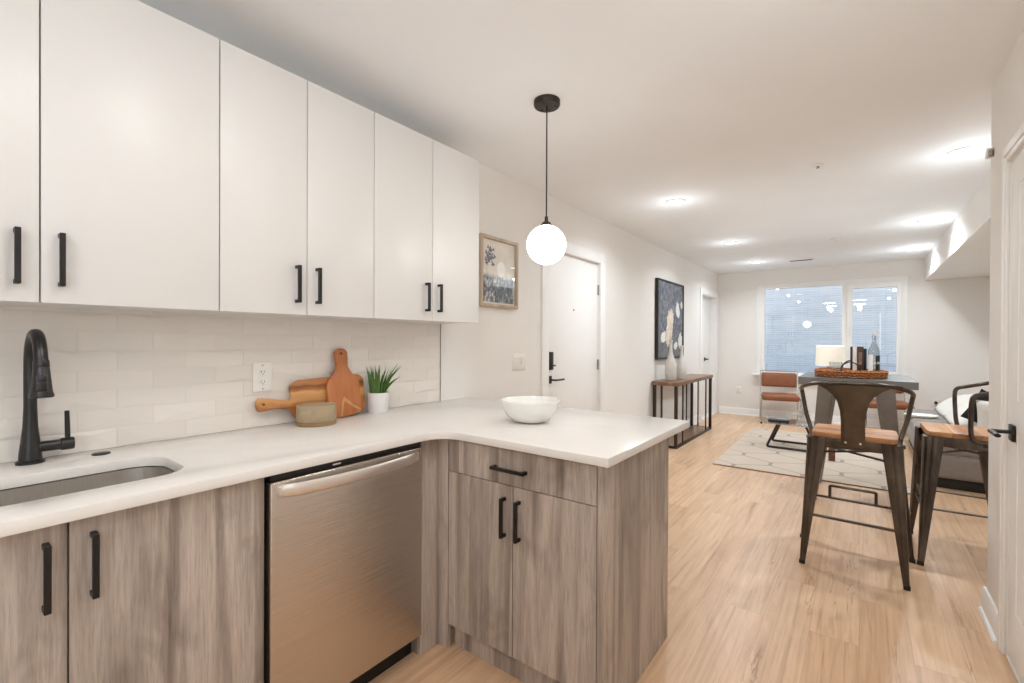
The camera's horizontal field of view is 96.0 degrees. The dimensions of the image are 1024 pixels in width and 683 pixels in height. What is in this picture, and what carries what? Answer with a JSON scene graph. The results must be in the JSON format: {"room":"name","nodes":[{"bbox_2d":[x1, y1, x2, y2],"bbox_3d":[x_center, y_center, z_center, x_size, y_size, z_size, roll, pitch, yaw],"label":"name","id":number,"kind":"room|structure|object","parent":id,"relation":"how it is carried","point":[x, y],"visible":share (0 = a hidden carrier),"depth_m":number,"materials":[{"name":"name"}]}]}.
{"room":"kitchen","nodes":[
{"label":"kitchen","id":0,"kind":"room"},
{"bbox_2d":[0,163,717,463],"bbox_3d":[0.307,0.038,3.908,0.149,2.475,11.000,0,0,37],"label":"wall","id":1,"kind":"structure","parent":0,"point":[123,378],"depth_m":2.20,"materials":[{"name":"white paint"}]},
{"bbox_2d":[0,0,218,312],"bbox_3d":[-1.370,-0.573,1.317,0.316,0.935,0.871,0,0,37],"label":"upper cabinet","id":2,"kind":"object","parent":1,"relation":"attached to","point":[109,109],"visible":1,"depth_m":1.35,"materials":[{"name":"white laminate"}]},
{"bbox_2d":[252,362,271,391],"bbox_3d":[-1.066,0.152,1.970,0.008,0.124,0.080,0,0,37],"label":"outlet","id":3,"kind":"object","parent":1,"relation":"attached to","point":[261,372],"visible":1,"depth_m":1.97,"materials":[{"name":"white plastic"}]},
{"bbox_2d":[259,369,266,375],"bbox_3d":[-1.064,0.131,1.969,0.002,0.030,0.035,0,0,37],"label":"socket","id":4,"kind":"object","parent":3,"relation":"attached to","point":[262,372],"depth_m":1.97,"materials":[{"name":"white plastic"}]},
{"bbox_2d":[259,378,266,384],"bbox_3d":[-1.064,0.173,1.969,0.002,0.030,0.035,0,0,37],"label":"socket","id":5,"kind":"object","parent":3,"relation":"attached to","point":[262,381],"depth_m":1.97,"materials":[{"name":"white plastic"}]},
{"bbox_2d":[196,40,373,318],"bbox_3d":[-0.916,-0.574,1.916,0.316,0.935,0.631,0,0,37],"label":"upper cabinet","id":6,"kind":"object","parent":1,"relation":"attached to","point":[296,155],"visible":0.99,"depth_m":1.79,"materials":[{"name":"white laminate"}]},
{"bbox_2d":[343,112,478,323],"bbox_3d":[-0.508,-0.575,2.455,0.316,0.935,0.719,0,0,37],"label":"upper cabinet","id":7,"kind":"object","parent":1,"relation":"attached to","point":[426,190],"visible":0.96,"depth_m":2.33,"materials":[{"name":"white laminate"}]},
{"bbox_2d":[479,233,517,308],"bbox_3d":[-0.092,-0.480,3.238,0.034,0.485,0.415,0,0,37],"label":"framed picture","id":8,"kind":"object","parent":1,"relation":"attached to","point":[498,257],"visible":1,"depth_m":3.23,"materials":[{"name":"paper"}]},
{"bbox_2d":[483,240,513,303],"bbox_3d":[-0.094,-0.480,3.240,0.001,0.417,0.347,0,0,37],"label":"print","id":9,"kind":"object","parent":8,"relation":"attached to","point":[498,255],"depth_m":3.24,"materials":[{"name":"multicoloured"}]},
{"bbox_2d":[513,354,524,369],"bbox_3d":[0.056,0.152,3.459,0.012,0.120,0.150,0,0,37],"label":"light switch","id":10,"kind":"object","parent":1,"relation":"attached to","point":[518,359],"visible":1,"depth_m":3.45,"materials":[{"name":"white plastic"}]},
{"bbox_2d":[541,242,605,411],"bbox_3d":[0.541,0.206,4.180,0.194,2.140,1.135,0,0,37],"label":"door","id":11,"kind":"structure","parent":1,"relation":"in","point":[572,287],"depth_m":4.16,"materials":[{"name":"paint"}]},
{"bbox_2d":[655,278,683,359],"bbox_3d":[2.106,-0.283,6.133,0.042,1.015,1.040,0,0,37],"label":"framed painting","id":12,"kind":"object","parent":1,"relation":"attached to","point":[669,296],"visible":0.96,"depth_m":6.04},
{"bbox_2d":[687,415,700,424],"bbox_3d":[1.284,1.215,5.077,0.028,0.120,5.600,0,0,37],"label":"baseboard","id":13,"kind":"structure","parent":1,"relation":"attached to","point":[694,417],"depth_m":7.10,"materials":[{"name":"paint"}]},
{"bbox_2d":[699,287,717,420],"bbox_3d":[3.269,0.202,7.812,0.154,2.140,1.120,0,0,37],"label":"door","id":14,"kind":"structure","parent":1,"relation":"in","point":[708,303],"depth_m":8.10,"materials":[{"name":"paint"}]},
{"bbox_2d":[138,0,1023,273],"bbox_3d":[1.748,-1.238,2.815,3.750,0.100,11.280,0,0,37],"label":"ceiling","id":15,"kind":"structure","parent":0,"point":[726,108],"depth_m":2.25,"materials":[{"name":"paint"}]},
{"bbox_2d":[527,94,565,264],"bbox_3d":[0.171,-0.787,2.287,0.194,0.810,0.194,0,0,37],"label":"pendant lamp","id":16,"kind":"object","parent":15,"relation":"hanging from","point":[546,244],"visible":1,"depth_m":2.23,"materials":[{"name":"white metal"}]},
{"bbox_2d":[665,198,685,204],"bbox_3d":[1.391,-1.189,3.926,0.164,0.010,0.164,0,0,37],"label":"recessed light","id":17,"kind":"object","parent":15,"relation":"in","point":[675,201],"visible":1,"depth_m":3.91,"materials":[{"name":"white plastic"}]},
{"bbox_2d":[723,241,737,243],"bbox_3d":[2.636,-1.191,5.567,0.164,0.010,0.164,0,0,37],"label":"recessed light","id":18,"kind":"object","parent":15,"relation":"in","point":[727,242],"visible":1,"depth_m":5.54,"materials":[{"name":"beige"}]},
{"bbox_2d":[788,258,813,261],"bbox_3d":[4.235,-1.190,6.757,0.320,0.008,0.120,0,0,37],"label":"ceiling vent","id":19,"kind":"object","parent":15,"relation":"in","point":[811,258],"visible":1,"depth_m":6.76,"materials":[{"name":"white plastic"}]},
{"bbox_2d":[811,163,824,168],"bbox_3d":[2.058,-1.177,3.103,0.076,0.021,0.076,0,0,37],"label":"sprinkler","id":20,"kind":"object","parent":15,"relation":"attached to","point":[817,165],"visible":1,"depth_m":3.09,"materials":[{"name":"white plastic"}]},
{"bbox_2d":[829,238,840,241],"bbox_3d":[3.748,-1.179,5.351,0.110,0.024,0.110,0,0,37],"label":"smoke detector","id":21,"kind":"object","parent":15,"relation":"attached to","point":[832,239],"visible":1,"depth_m":5.33,"materials":[{"name":"white plastic"}]},
{"bbox_2d":[904,247,920,249],"bbox_3d":[5.089,-1.182,5.866,0.164,0.010,0.164,0,0,37],"label":"recessed light","id":22,"kind":"object","parent":15,"relation":"in","point":[910,248],"visible":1,"depth_m":5.85,"materials":[{"name":"beige"}]},
{"bbox_2d":[916,219,937,223],"bbox_3d":[4.074,-1.180,4.527,0.164,0.010,0.164,0,0,37],"label":"recessed light","id":23,"kind":"object","parent":15,"relation":"in","point":[925,220],"visible":1,"depth_m":4.52,"materials":[{"name":"beige"}]},
{"bbox_2d":[946,145,982,156],"bbox_3d":[2.802,-1.178,2.857,0.164,0.010,0.164,0,0,37],"label":"recessed light","id":24,"kind":"object","parent":15,"relation":"in","point":[965,150],"visible":1,"depth_m":2.84,"materials":[{"name":"beige"}]},
{"bbox_2d":[368,413,1017,682],"bbox_3d":[1.737,1.337,2.826,3.750,0.100,11.280,0,0,37],"label":"floor","id":25,"kind":"structure","parent":0,"point":[743,607],"depth_m":2.40,"materials":[{"name":"brown wood"}]},
{"bbox_2d":[0,478,263,682],"bbox_3d":[-1.226,0.841,1.215,0.628,0.880,0.854,0,0,37],"label":"base cabinet","id":26,"kind":"object","parent":25,"relation":"on","point":[170,590],"visible":0.9,"depth_m":1.15,"materials":[{"name":"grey wood"}]},
{"bbox_2d":[264,442,421,682],"bbox_3d":[-0.762,0.841,1.784,0.660,0.880,0.601,0,0,37],"label":"dishwasher","id":27,"kind":"object","parent":25,"relation":"on","point":[342,538],"visible":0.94,"depth_m":1.57,"materials":[{"name":"silver metal"}]},
{"bbox_2d":[411,439,453,655],"bbox_3d":[-0.365,0.839,2.333,0.651,0.883,0.740,0,0,37],"label":"base cabinet","id":28,"kind":"object","parent":25,"relation":"on","point":[436,629],"visible":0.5,"depth_m":1.93,"materials":[{"name":"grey wood"}]},
{"bbox_2d":[0,397,689,537],"bbox_3d":[-0.688,0.384,1.321,1.411,0.031,3.174,0,0,37],"label":"countertop","id":29,"kind":"structure","parent":28,"relation":"on","point":[205,462],"depth_m":1.61,"materials":[{"name":"white stone"}]},
{"bbox_2d":[15,329,74,465],"bbox_3d":[-1.353,0.164,1.353,0.247,0.402,0.128,0,0,37],"label":"kitchen faucet","id":30,"kind":"object","parent":29,"relation":"on","point":[37,381],"visible":1,"depth_m":1.37,"materials":[{"name":"black metal"}]},
{"bbox_2d":[0,466,175,570],"bbox_3d":[-1.231,0.486,1.153,0.340,0.174,0.690,0,0,37],"label":"sink","id":31,"kind":"object","parent":29,"relation":"in","point":[11,496],"visible":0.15,"depth_m":1.34,"materials":[{"name":"metal"}]},
{"bbox_2d":[91,451,110,455],"bbox_3d":[-1.332,0.362,1.494,0.049,0.005,0.049,0,0,37],"label":"cover","id":32,"kind":"object","parent":29,"relation":"on","point":[99,453],"visible":1,"depth_m":1.48,"materials":[{"name":"black metal"}]},
{"bbox_2d":[255,374,365,418],"bbox_3d":[-0.911,0.262,2.135,0.044,0.197,0.527,0,0,37],"label":"cutting board","id":33,"kind":"object","parent":29,"relation":"on","point":[314,389],"visible":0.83,"depth_m":2.08,"materials":[{"name":"brown wood"}]},
{"bbox_2d":[296,402,336,426],"bbox_3d":[-0.863,0.321,2.035,0.166,0.087,0.166,0,0,37],"label":"round box","id":34,"kind":"object","parent":29,"relation":"on","point":[311,414],"visible":1,"depth_m":1.97,"materials":[{"name":"brown wood"}]},
{"bbox_2d":[326,348,360,417],"bbox_3d":[-0.820,0.198,2.234,0.066,0.329,0.176,0,0,37],"label":"cutting board","id":35,"kind":"object","parent":29,"relation":"on","point":[342,387],"visible":0.96,"depth_m":2.23,"materials":[{"name":"brown wood"}]},
{"bbox_2d":[366,364,398,412],"bbox_3d":[-0.625,0.241,2.390,0.199,0.245,0.206,0,0,37],"label":"potted plant","id":36,"kind":"object","parent":29,"relation":"on","point":[378,395],"visible":1,"depth_m":2.34,"materials":[{"name":"green plant"}]},
{"bbox_2d":[501,396,559,423],"bbox_3d":[0.084,0.317,2.117,0.274,0.102,0.274,0,0,37],"label":"serving bowl","id":37,"kind":"object","parent":29,"relation":"on","point":[522,409],"visible":1,"depth_m":2.03,"materials":[{"name":"white ceramic"}]},
{"bbox_2d":[449,438,668,682],"bbox_3d":[0.198,0.843,1.952,0.701,0.883,0.672,0,0,37],"label":"base cabinet","id":38,"kind":"object","parent":25,"relation":"on","point":[558,568],"visible":0.95,"depth_m":1.68,"materials":[{"name":"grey wood"}]},
{"bbox_2d":[652,374,712,448],"bbox_3d":[2.318,0.880,6.181,0.313,0.790,1.630,0,0,37],"label":"console table","id":39,"kind":"object","parent":25,"relation":"on","point":[685,436],"visible":0.8,"depth_m":6.06,"materials":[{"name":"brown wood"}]},
{"bbox_2d":[665,340,676,380],"bbox_3d":[1.970,0.233,5.722,0.139,0.504,0.138,0,0,37],"label":"vase","id":40,"kind":"object","parent":39,"relation":"on","point":[670,366],"visible":1,"depth_m":5.68,"materials":[{"name":"ceramic"}]},
{"bbox_2d":[676,345,686,379],"bbox_3d":[2.173,0.268,5.907,0.128,0.434,0.127,0,0,37],"label":"vase","id":41,"kind":"object","parent":39,"relation":"on","point":[681,374],"visible":0.99,"depth_m":5.87,"materials":[{"name":"ceramic"}]},
{"bbox_2d":[669,425,707,445],"bbox_3d":[2.315,1.259,6.183,0.225,0.020,1.520,0,0,37],"label":"shelf","id":42,"kind":"object","parent":39,"relation":"attached to","point":[693,431],"depth_m":6.19,"materials":[{"name":"brown wood"}]},
{"bbox_2d":[759,370,801,423],"bbox_3d":[4.229,0.874,7.286,0.550,0.810,0.542,0,0,26],"label":"leather chair","id":43,"kind":"object","parent":25,"relation":"on","point":[774,379],"visible":0.91,"depth_m":7.38,"materials":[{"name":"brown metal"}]},
{"bbox_2d":[713,428,910,493],"bbox_3d":[3.450,1.277,5.326,1.580,0.012,2.446,0,0,36],"label":"area rug","id":44,"kind":"object","parent":25,"relation":"on","point":[750,452],"visible":0.49,"depth_m":4.91,"materials":[{"name":"beige fabric"}]},
{"bbox_2d":[764,418,813,451],"bbox_3d":[3.390,1.118,5.551,0.570,0.302,0.540,0,0,37],"label":"coffee table","id":45,"kind":"object","parent":44,"relation":"on","point":[793,422],"visible":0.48,"depth_m":5.50,"materials":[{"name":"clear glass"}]},
{"bbox_2d":[768,419,789,422],"bbox_3d":[3.232,0.955,5.582,0.220,0.022,0.160,0,0,33],"label":"book","id":46,"kind":"object","parent":45,"relation":"on","point":[768,419],"visible":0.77,"depth_m":5.51,"materials":[{"name":"paper"}]},
{"bbox_2d":[768,416,789,420],"bbox_3d":[3.233,0.935,5.582,0.220,0.018,0.160,0,0,25],"label":"book","id":47,"kind":"object","parent":46,"relation":"on","point":[769,417],"visible":1,"depth_m":5.55,"materials":[{"name":"paper"}]},
{"bbox_2d":[793,406,810,420],"bbox_3d":[3.463,0.860,5.493,0.193,0.194,0.194,0,0,37],"label":"star ornament","id":48,"kind":"object","parent":45,"relation":"on","point":[801,414],"visible":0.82,"depth_m":5.49,"materials":[{"name":"silver metal"}]},
{"bbox_2d":[828,448,834,460],"bbox_3d":[3.415,1.205,4.923,0.060,0.135,0.044,0,0,37],"label":"block","id":49,"kind":"object","parent":44,"relation":"on","point":[831,456],"visible":0.72,"depth_m":4.91,"materials":[{"name":"brown wood"}]},
{"bbox_2d":[799,381,915,590],"bbox_3d":[2.000,0.754,2.700,0.574,1.069,0.442,0,0,38],"label":"bar stool","id":50,"kind":"object","parent":25,"relation":"on","point":[853,398],"visible":1,"depth_m":2.56,"materials":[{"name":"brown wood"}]},
{"bbox_2d":[798,372,918,499],"bbox_3d":[2.847,0.788,3.828,0.733,1.000,0.800,0,0,37],"label":"bar table","id":51,"kind":"object","parent":25,"relation":"on","point":[825,401],"visible":0.4,"depth_m":3.53,"materials":[{"name":"metal"}]},
{"bbox_2d":[815,346,844,367],"bbox_3d":[2.834,0.164,4.107,0.220,0.245,0.220,0,0,37],"label":"table lamp","id":52,"kind":"object","parent":51,"relation":"on","point":[831,356],"visible":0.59,"depth_m":4.02,"materials":[{"name":"white fabric"}]},
{"bbox_2d":[814,360,888,378],"bbox_3d":[2.744,0.221,3.743,0.487,0.132,0.391,0,0,37],"label":"rattan tray","id":53,"kind":"object","parent":51,"relation":"on","point":[841,372],"visible":0.93,"depth_m":3.60,"materials":[{"name":"brown wicker"}]},
{"bbox_2d":[850,346,852,369],"bbox_3d":[2.790,0.159,3.789,0.014,0.236,0.130,0,0,37],"label":"book","id":54,"kind":"object","parent":53,"relation":"in","point":[851,348],"visible":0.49,"depth_m":3.74,"materials":[{"name":"paper"}]},
{"bbox_2d":[852,347,856,369],"bbox_3d":[2.808,0.161,3.776,0.030,0.232,0.130,0,0,37],"label":"book","id":55,"kind":"object","parent":53,"relation":"in","point":[854,353],"visible":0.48,"depth_m":3.73,"materials":[{"name":"paper"}]},
{"bbox_2d":[857,346,863,370],"bbox_3d":[2.836,0.159,3.754,0.042,0.236,0.131,0,0,37],"label":"book","id":56,"kind":"object","parent":53,"relation":"in","point":[860,350],"visible":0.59,"depth_m":3.70,"materials":[{"name":"paper"}]},
{"bbox_2d":[863,349,866,370],"bbox_3d":[2.862,0.168,3.737,0.020,0.220,0.125,0,0,37],"label":"book","id":57,"kind":"object","parent":53,"relation":"in","point":[865,350],"visible":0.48,"depth_m":3.69,"materials":[{"name":"paper"}]},
{"bbox_2d":[868,332,879,370],"bbox_3d":[2.853,0.101,3.633,0.074,0.354,0.076,0,0,37],"label":"wine bottle","id":58,"kind":"object","parent":53,"relation":"in","point":[870,357],"visible":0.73,"depth_m":3.62,"materials":[{"name":"clear glass"}]},
{"bbox_2d":[865,374,915,433],"bbox_3d":[5.243,0.882,6.480,0.550,0.810,0.542,0,0,26],"label":"leather chair","id":59,"kind":"object","parent":25,"relation":"on","point":[901,405],"visible":0.2,"depth_m":6.33,"materials":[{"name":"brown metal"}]},
{"bbox_2d":[905,394,984,493],"bbox_3d":[4.772,0.957,4.791,0.920,0.670,2.400,0,0,37],"label":"sofa","id":60,"kind":"object","parent":25,"relation":"on","point":[961,471],"visible":0.29,"depth_m":4.03,"materials":[{"name":"fabric"}]},
{"bbox_2d":[904,413,937,418],"bbox_3d":[4.659,0.848,5.253,0.300,0.032,0.240,0,0,37],"label":"serving tray","id":61,"kind":"object","parent":60,"relation":"on","point":[916,415],"visible":0.81,"depth_m":5.21,"materials":[{"name":"white"}]},
{"bbox_2d":[905,409,949,428],"bbox_3d":[5.055,0.936,5.329,0.720,0.140,1.192,0,0,37],"label":"seat cushion","id":62,"kind":"object","parent":60,"relation":"on","point":[940,419],"depth_m":5.25,"materials":[{"name":"fabric"}]},
{"bbox_2d":[913,421,978,458],"bbox_3d":[4.330,0.937,4.373,0.720,0.140,1.192,0,0,37],"label":"seat cushion","id":63,"kind":"object","parent":60,"relation":"on","point":[958,455],"depth_m":4.01,"materials":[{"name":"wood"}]},
{"bbox_2d":[935,394,972,417],"bbox_3d":[5.264,0.744,5.278,0.569,0.244,0.830,0,0,37],"label":"cushion","id":64,"kind":"object","parent":60,"relation":"on","point":[943,408],"depth_m":5.32,"materials":[{"name":"fabric"}]},
{"bbox_2d":[945,404,976,425],"bbox_3d":[4.762,0.745,4.616,0.569,0.244,0.790,0,0,37],"label":"cushion","id":65,"kind":"object","parent":60,"relation":"on","point":[962,421],"depth_m":4.73,"materials":[{"name":"fabric"}]},
{"bbox_2d":[961,389,988,422],"bbox_3d":[4.325,0.633,4.164,0.406,0.406,0.080,0,0,33],"label":"throw pillow","id":66,"kind":"object","parent":60,"relation":"on","point":[985,398],"visible":0.12,"depth_m":4.20,"materials":[{"name":"black fabric"}]},
{"bbox_2d":[976,400,988,426],"bbox_3d":[4.237,0.688,3.966,0.360,0.345,0.130,0,0,31],"label":"throw pillow","id":67,"kind":"object","parent":60,"relation":"on","point":[982,406],"visible":0.14,"depth_m":4.01,"materials":[{"name":"fabric"}]},
{"bbox_2d":[909,381,988,565],"bbox_3d":[2.694,0.757,2.765,0.442,1.069,0.574,0,0,36],"label":"bar stool","id":68,"kind":"object","parent":25,"relation":"on","point":[930,439],"visible":0.59,"depth_m":2.68,"materials":[{"name":"metal"}]},
{"bbox_2d":[718,258,989,421],"bbox_3d":[5.107,0.045,7.259,3.750,2.475,0.140,0,0,37],"label":"wall","id":69,"kind":"structure","parent":0,"point":[948,327],"depth_m":6.67,"materials":[{"name":"paint"}]},
{"bbox_2d":[736,386,740,393],"bbox_3d":[3.955,0.844,8.040,0.080,0.124,0.008,0,0,37],"label":"outlet","id":70,"kind":"object","parent":69,"relation":"attached to","point":[738,388],"visible":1,"depth_m":8.04,"materials":[{"name":"white plastic"}]},
{"bbox_2d":[719,406,902,429],"bbox_3d":[5.063,1.222,7.188,3.440,0.120,0.028,0,0,37],"label":"baseboard","id":71,"kind":"structure","parent":69,"relation":"attached to","point":[875,423],"depth_m":7.69,"materials":[{"name":"paint"}]},
{"bbox_2d":[753,276,907,380],"bbox_3d":[4.948,-0.153,7.279,2.030,1.600,0.180,0,0,37],"label":"window","id":72,"kind":"structure","parent":69,"relation":"in","point":[901,283],"depth_m":7.08,"materials":[{"name":"paint"}]},
{"bbox_2d":[932,399,939,407],"bbox_3d":[5.979,0.879,6.506,0.080,0.124,0.008,0,0,37],"label":"outlet","id":73,"kind":"object","parent":69,"relation":"attached to","point":[933,400],"visible":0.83,"depth_m":6.51,"materials":[{"name":"white plastic"}]},
{"bbox_2d":[925,173,990,279],"bbox_3d":[4.450,-1.026,4.092,0.705,0.312,5.700,0,0,37],"label":"soffit","id":74,"kind":"object","parent":69,"relation":"attached to","point":[963,251],"depth_m":4.54,"materials":[{"name":"paint"}]},
{"bbox_2d":[987,30,1023,682],"bbox_3d":[0.704,0.058,0.031,0.120,2.475,5.300,0,0,37],"label":"wall","id":75,"kind":"structure","parent":0,"point":[1007,116],"depth_m":2.06,"materials":[{"name":"paint"}]},
{"bbox_2d":[978,586,997,644],"bbox_3d":[0.648,1.234,0.092,0.028,0.120,5.328,0,0,37],"label":"baseboard","id":76,"kind":"structure","parent":75,"relation":"attached to","point":[988,612],"depth_m":2.08,"materials":[{"name":"paint"}]},
{"bbox_2d":[985,147,992,158],"bbox_3d":[2.226,-0.880,2.148,0.022,0.045,0.055,0,0,37],"label":"sensor","id":77,"kind":"object","parent":75,"relation":"attached to","point":[989,151],"visible":1,"depth_m":2.14,"materials":[{"name":"white plastic"}]},
{"bbox_2d":[987,122,1023,682],"bbox_3d":[1.805,0.245,1.546,0.192,2.097,0.969,0,0,37],"label":"door","id":78,"kind":"structure","parent":75,"relation":"in","point":[1010,630],"depth_m":1.86,"materials":[{"name":"paint"}]},
{"label":"outside","id":79,"kind":"structure","parent":0,"visible":0},
{"bbox_2d":[765,286,896,372],"bbox_3d":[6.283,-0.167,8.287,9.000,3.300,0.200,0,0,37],"label":"window glass","id":80,"kind":"object","parent":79,"point":[797,320],"depth_m":8.58,"materials":[{"name":"glass"}]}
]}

